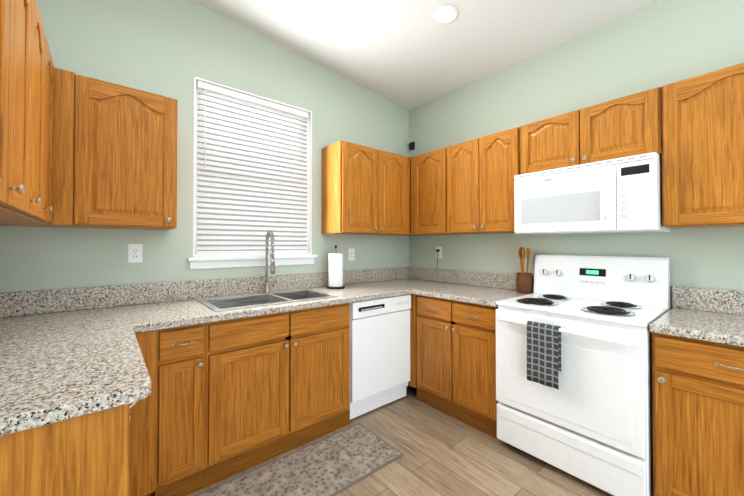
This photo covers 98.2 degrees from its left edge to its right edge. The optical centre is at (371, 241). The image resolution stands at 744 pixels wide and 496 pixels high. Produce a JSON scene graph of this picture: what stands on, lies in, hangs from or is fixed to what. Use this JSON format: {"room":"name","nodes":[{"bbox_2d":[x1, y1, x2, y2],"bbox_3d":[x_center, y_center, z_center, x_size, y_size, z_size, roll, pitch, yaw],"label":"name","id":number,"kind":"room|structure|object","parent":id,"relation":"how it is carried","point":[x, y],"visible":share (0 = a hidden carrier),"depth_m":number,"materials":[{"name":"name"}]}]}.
{"room":"kitchen","nodes":[
{"label":"kitchen","id":0,"kind":"room"},
{"bbox_2d":[0,0,408,292],"bbox_3d":[-0.830,-0.318,2.636,3.405,3.250,0.150,1,-1,-40],"label":"wall","id":1,"kind":"structure","parent":0,"point":[169,48],"depth_m":2.16,"materials":[{"name":"green paint"}]},
{"bbox_2d":[0,0,27,215],"bbox_3d":[-0.933,-0.467,0.594,0.322,0.754,0.425,1,-1,-40],"label":"upper cabinet","id":2,"kind":"object","parent":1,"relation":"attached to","point":[13,13],"depth_m":0.86,"materials":[{"name":"brown wood"}]},
{"bbox_2d":[0,0,43,219],"bbox_3d":[-1.130,-0.464,0.831,0.322,0.754,0.424,1,-1,-40],"label":"upper cabinet","id":3,"kind":"object","parent":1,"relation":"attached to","point":[34,150],"depth_m":1.13,"materials":[{"name":"brown wood"}]},
{"bbox_2d":[0,33,47,223],"bbox_3d":[-1.328,-0.462,1.068,0.322,0.754,0.425,1,-1,-40],"label":"upper cabinet","id":4,"kind":"object","parent":1,"relation":"attached to","point":[43,207],"depth_m":1.34,"materials":[{"name":"brown wood"}]},
{"bbox_2d":[0,46,79,227],"bbox_3d":[-1.499,-0.459,1.322,0.384,0.754,0.416,1,-1,-40],"label":"upper cabinet","id":5,"kind":"object","parent":1,"relation":"attached to","point":[61,83],"depth_m":1.56,"materials":[{"name":"brown wood"}]},
{"bbox_2d":[76,75,177,229],"bbox_3d":[-1.435,-0.454,1.825,0.534,0.754,0.316,1,-1,-40],"label":"upper cabinet","id":6,"kind":"object","parent":1,"relation":"attached to","point":[78,151],"depth_m":1.72,"materials":[{"name":"brown wood"}]},
{"bbox_2d":[128,244,142,262],"bbox_3d":[-1.466,0.075,1.998,0.072,0.116,0.008,1,-1,-40],"label":"electrical outlet","id":7,"kind":"object","parent":1,"relation":"attached to","point":[134,253],"visible":1,"depth_m":2.00,"materials":[{"name":"white plastic"}]},
{"bbox_2d":[187,76,317,268],"bbox_3d":[-0.908,-0.469,2.546,0.986,1.327,0.188,1,-1,-40],"label":"window","id":8,"kind":"structure","parent":1,"relation":"in","point":[215,260],"depth_m":2.46,"materials":[{"name":"white"}]},
{"bbox_2d":[195,81,308,253],"bbox_3d":[-0.896,-0.514,2.532,0.864,1.208,0.052,1,-1,-40],"label":"window blinds","id":9,"kind":"object","parent":8,"relation":"attached to","point":[247,201],"visible":0.94,"depth_m":2.48,"materials":[{"name":"white plastic"}]},
{"bbox_2d":[348,248,354,260],"bbox_3d":[-0.195,0.127,3.057,0.072,0.116,0.008,1,-1,-40],"label":"electrical outlet","id":10,"kind":"object","parent":1,"relation":"attached to","point":[351,254],"visible":1,"depth_m":3.05,"materials":[{"name":"white plastic"}]},
{"bbox_2d":[321,140,403,235],"bbox_3d":[-0.040,-0.441,2.987,0.798,0.754,0.316,1,-1,-40],"label":"upper cabinet","id":11,"kind":"object","parent":1,"relation":"attached to","point":[363,186],"depth_m":2.78,"materials":[{"name":"brown wood"}]},
{"bbox_2d":[0,267,743,317],"bbox_3d":[0.243,0.321,1.341,3.099,0.124,3.197,1,-1,-40],"label":"backsplash","id":12,"kind":"structure","parent":1,"relation":"attached to","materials":[{"name":"stone"}]},
{"bbox_2d":[187,382,613,495],"bbox_3d":[0.578,1.339,0.928,3.405,0.100,4.550,1,-1,-40],"label":"floor","id":13,"kind":"structure","parent":0,"point":[444,454],"depth_m":1.88,"materials":[{"name":"wood"}]},
{"bbox_2d":[0,402,135,495],"bbox_3d":[-1.102,0.855,0.965,0.556,0.870,0.800,1,-1,-40],"label":"base cabinet","id":14,"kind":"object","parent":13,"relation":"on","point":[93,454],"depth_m":0.77,"materials":[{"name":"brown wood"}]},
{"bbox_2d":[0,295,167,435],"bbox_3d":[-1.065,0.336,0.969,0.614,0.163,0.800,1,-1,-40],"label":"countertop","id":15,"kind":"structure","parent":14,"relation":"on","point":[67,353],"depth_m":1.05,"materials":[{"name":"stone"}]},
{"bbox_2d":[135,327,175,495],"bbox_3d":[-1.251,0.863,1.721,0.222,0.870,0.690,1,-1,-40],"label":"base cabinet","id":16,"kind":"object","parent":13,"relation":"on","point":[155,413],"depth_m":1.56,"materials":[{"name":"brown wood"}]},
{"bbox_2d":[176,320,227,495],"bbox_3d":[-1.114,0.864,1.868,0.291,0.870,0.639,1,-1,-40],"label":"base cabinet","id":17,"kind":"object","parent":13,"relation":"on","point":[201,349],"depth_m":1.67,"materials":[{"name":"brown wood"}]},
{"bbox_2d":[224,303,349,478],"bbox_3d":[-0.719,0.868,2.197,0.996,0.870,0.639,1,-1,-40],"label":"base cabinet","id":18,"kind":"object","parent":13,"relation":"on","point":[224,399],"depth_m":1.97,"materials":[{"name":"brown wood"}]},
{"bbox_2d":[0,268,443,327],"bbox_3d":[-0.573,0.351,2.320,3.099,0.163,0.647,1,-1,-40],"label":"countertop","id":19,"kind":"structure","parent":18,"relation":"on","point":[175,304],"depth_m":2.14,"materials":[{"name":"stone"}]},
{"bbox_2d":[195,288,337,311],"bbox_3d":[-0.712,0.486,2.224,0.810,0.200,0.510,1,-1,-40],"label":"sink","id":20,"kind":"object","parent":19,"relation":"in","point":[224,303],"visible":0.33,"depth_m":2.27,"materials":[{"name":"silver metal"}]},
{"bbox_2d":[263,231,276,292],"bbox_3d":[-0.727,0.155,2.377,0.122,0.466,0.216,1,-1,-40],"label":"faucet","id":21,"kind":"object","parent":19,"relation":"on","point":[267,287],"visible":1,"depth_m":2.40,"materials":[{"name":"silver metal"}]},
{"bbox_2d":[327,245,344,288],"bbox_3d":[-0.309,0.216,2.752,0.156,0.364,0.156,1,-1,-40],"label":"paper towel holder","id":22,"kind":"object","parent":19,"relation":"on","point":[335,270],"visible":1,"depth_m":2.70,"materials":[{"name":"white paper"}]},
{"bbox_2d":[196,423,402,495],"bbox_3d":[-0.401,1.292,1.756,1.170,0.010,0.445,1,-1,-40],"label":"rug","id":23,"kind":"object","parent":13,"relation":"on","point":[336,463],"visible":1,"depth_m":1.83,"materials":[{"name":"grey fabric"}]},
{"bbox_2d":[350,294,410,419],"bbox_3d":[-0.097,0.875,2.708,0.602,0.866,0.618,1,-1,-40],"label":"dishwasher","id":24,"kind":"object","parent":13,"relation":"on","point":[380,352],"visible":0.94,"depth_m":2.45,"materials":[{"name":"white plastic"}]},
{"bbox_2d":[409,294,483,431],"bbox_3d":[0.804,0.872,2.599,0.616,0.870,0.780,1,-1,-40],"label":"base cabinet","id":25,"kind":"object","parent":13,"relation":"on","point":[447,336],"depth_m":2.40,"materials":[{"name":"brown wood"}]},
{"bbox_2d":[376,267,431,270],"bbox_3d":[0.358,0.359,3.123,0.642,0.163,0.450,1,-1,-40],"label":"countertop","id":26,"kind":"structure","parent":25,"relation":"on","point":[399,268],"depth_m":3.41,"materials":[{"name":"stone"}]},
{"bbox_2d":[412,269,533,306],"bbox_3d":[0.810,0.353,2.574,0.649,0.163,0.732,1,-1,-40],"label":"countertop","id":27,"kind":"structure","parent":25,"relation":"on","point":[480,288],"depth_m":2.72,"materials":[{"name":"stone"}]},
{"bbox_2d":[516,247,532,292],"bbox_3d":[1.172,0.221,2.485,0.126,0.349,0.116,1,-1,-40],"label":"utensil crock","id":28,"kind":"object","parent":27,"relation":"on","point":[524,282],"visible":1,"depth_m":2.45,"materials":[{"name":"brown wood"}]},
{"bbox_2d":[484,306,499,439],"bbox_3d":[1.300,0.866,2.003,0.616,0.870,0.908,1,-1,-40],"label":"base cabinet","id":29,"kind":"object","parent":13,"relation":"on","point":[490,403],"depth_m":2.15,"materials":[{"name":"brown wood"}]},
{"bbox_2d":[496,255,669,495],"bbox_3d":[1.242,0.699,1.956,0.718,1.203,0.750,1,-1,-40],"label":"range","id":30,"kind":"object","parent":13,"relation":"on","point":[573,365],"visible":1,"depth_m":1.75,"materials":[{"name":"white metal"}]},
{"bbox_2d":[527,321,560,388],"bbox_3d":[0.948,0.621,1.785,0.048,0.331,0.166,1,-1,-40],"label":"towel","id":31,"kind":"object","parent":30,"relation":"hanging from","point":[543,340],"depth_m":1.76,"materials":[{"name":"grey fabric"}]},
{"bbox_2d":[652,332,743,495],"bbox_3d":[1.736,0.860,1.480,0.616,0.870,0.591,1,-1,-40],"label":"base cabinet","id":32,"kind":"object","parent":13,"relation":"on","point":[698,385],"depth_m":1.40,"materials":[{"name":"brown wood"}]},
{"bbox_2d":[649,286,743,346],"bbox_3d":[1.873,0.340,1.304,0.642,0.163,1.052,1,-1,-40],"label":"countertop","id":33,"kind":"structure","parent":32,"relation":"on","point":[705,314],"depth_m":1.66,"materials":[{"name":"stone"}]},
{"bbox_2d":[193,0,659,109],"bbox_3d":[0.578,-1.669,0.960,3.405,0.403,4.550,1,-1,-40],"label":"ceiling","id":34,"kind":"structure","parent":0,"point":[409,54],"depth_m":2.39,"materials":[{"name":"white paint"}]},
{"bbox_2d":[433,4,458,24],"bbox_3d":[0.500,-1.536,2.190,0.170,0.022,0.170,1,-1,-40],"label":"recessed light","id":35,"kind":"object","parent":34,"relation":"in","point":[445,14],"visible":1,"depth_m":2.19,"materials":[{"name":"white plastic"}]},
{"bbox_2d":[409,0,743,308],"bbox_3d":[1.877,-0.325,1.930,0.150,3.250,4.400,1,-1,-40],"label":"wall","id":36,"kind":"structure","parent":0,"point":[660,43],"depth_m":2.21,"materials":[{"name":"green paint"}]},
{"bbox_2d":[409,142,414,149],"bbox_3d":[0.431,-1.043,3.522,0.042,0.084,0.061,1,-1,-40],"label":"detector","id":37,"kind":"object","parent":36,"relation":"attached to","point":[411,145],"visible":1,"depth_m":3.51,"materials":[{"name":"black plastic"}]},
{"bbox_2d":[412,146,451,235],"bbox_3d":[0.628,-0.441,3.034,0.348,0.754,0.507,1,-1,-40],"label":"upper cabinet","id":38,"kind":"object","parent":36,"relation":"attached to","point":[431,171],"depth_m":2.92,"materials":[{"name":"brown wood"}]},
{"bbox_2d":[436,247,441,263],"bbox_3d":[0.679,0.143,3.218,0.033,0.160,0.062,1,-1,-40],"label":"electrical outlet","id":39,"kind":"object","parent":36,"relation":"attached to","point":[438,252],"visible":1,"depth_m":3.21,"materials":[{"name":"white plastic"}]},
{"bbox_2d":[452,127,519,234],"bbox_3d":[0.946,-0.445,2.677,0.316,0.754,0.701,1,-1,-40],"label":"upper cabinet","id":40,"kind":"object","parent":36,"relation":"attached to","point":[484,169],"depth_m":2.51,"materials":[{"name":"brown wood"}]},
{"bbox_2d":[520,86,663,174],"bbox_3d":[1.416,-0.647,2.115,0.316,0.361,0.762,1,-1,-40],"label":"upper cabinet","id":41,"kind":"object","parent":36,"relation":"attached to","point":[630,125],"depth_m":1.94,"materials":[{"name":"brown wood"}]},
{"bbox_2d":[514,152,669,234],"bbox_3d":[1.361,-0.257,2.066,0.458,0.407,0.750,1,-1,-40],"label":"microwave","id":42,"kind":"object","parent":41,"relation":"attached to","point":[621,195],"visible":1,"depth_m":1.88,"materials":[{"name":"white"}]},
{"bbox_2d":[661,63,743,228],"bbox_3d":[1.985,-0.458,1.430,0.316,0.754,1.012,1,-1,-40],"label":"upper cabinet","id":43,"kind":"object","parent":36,"relation":"attached to","point":[703,158],"depth_m":1.60,"materials":[{"name":"brown wood"}]}
]}

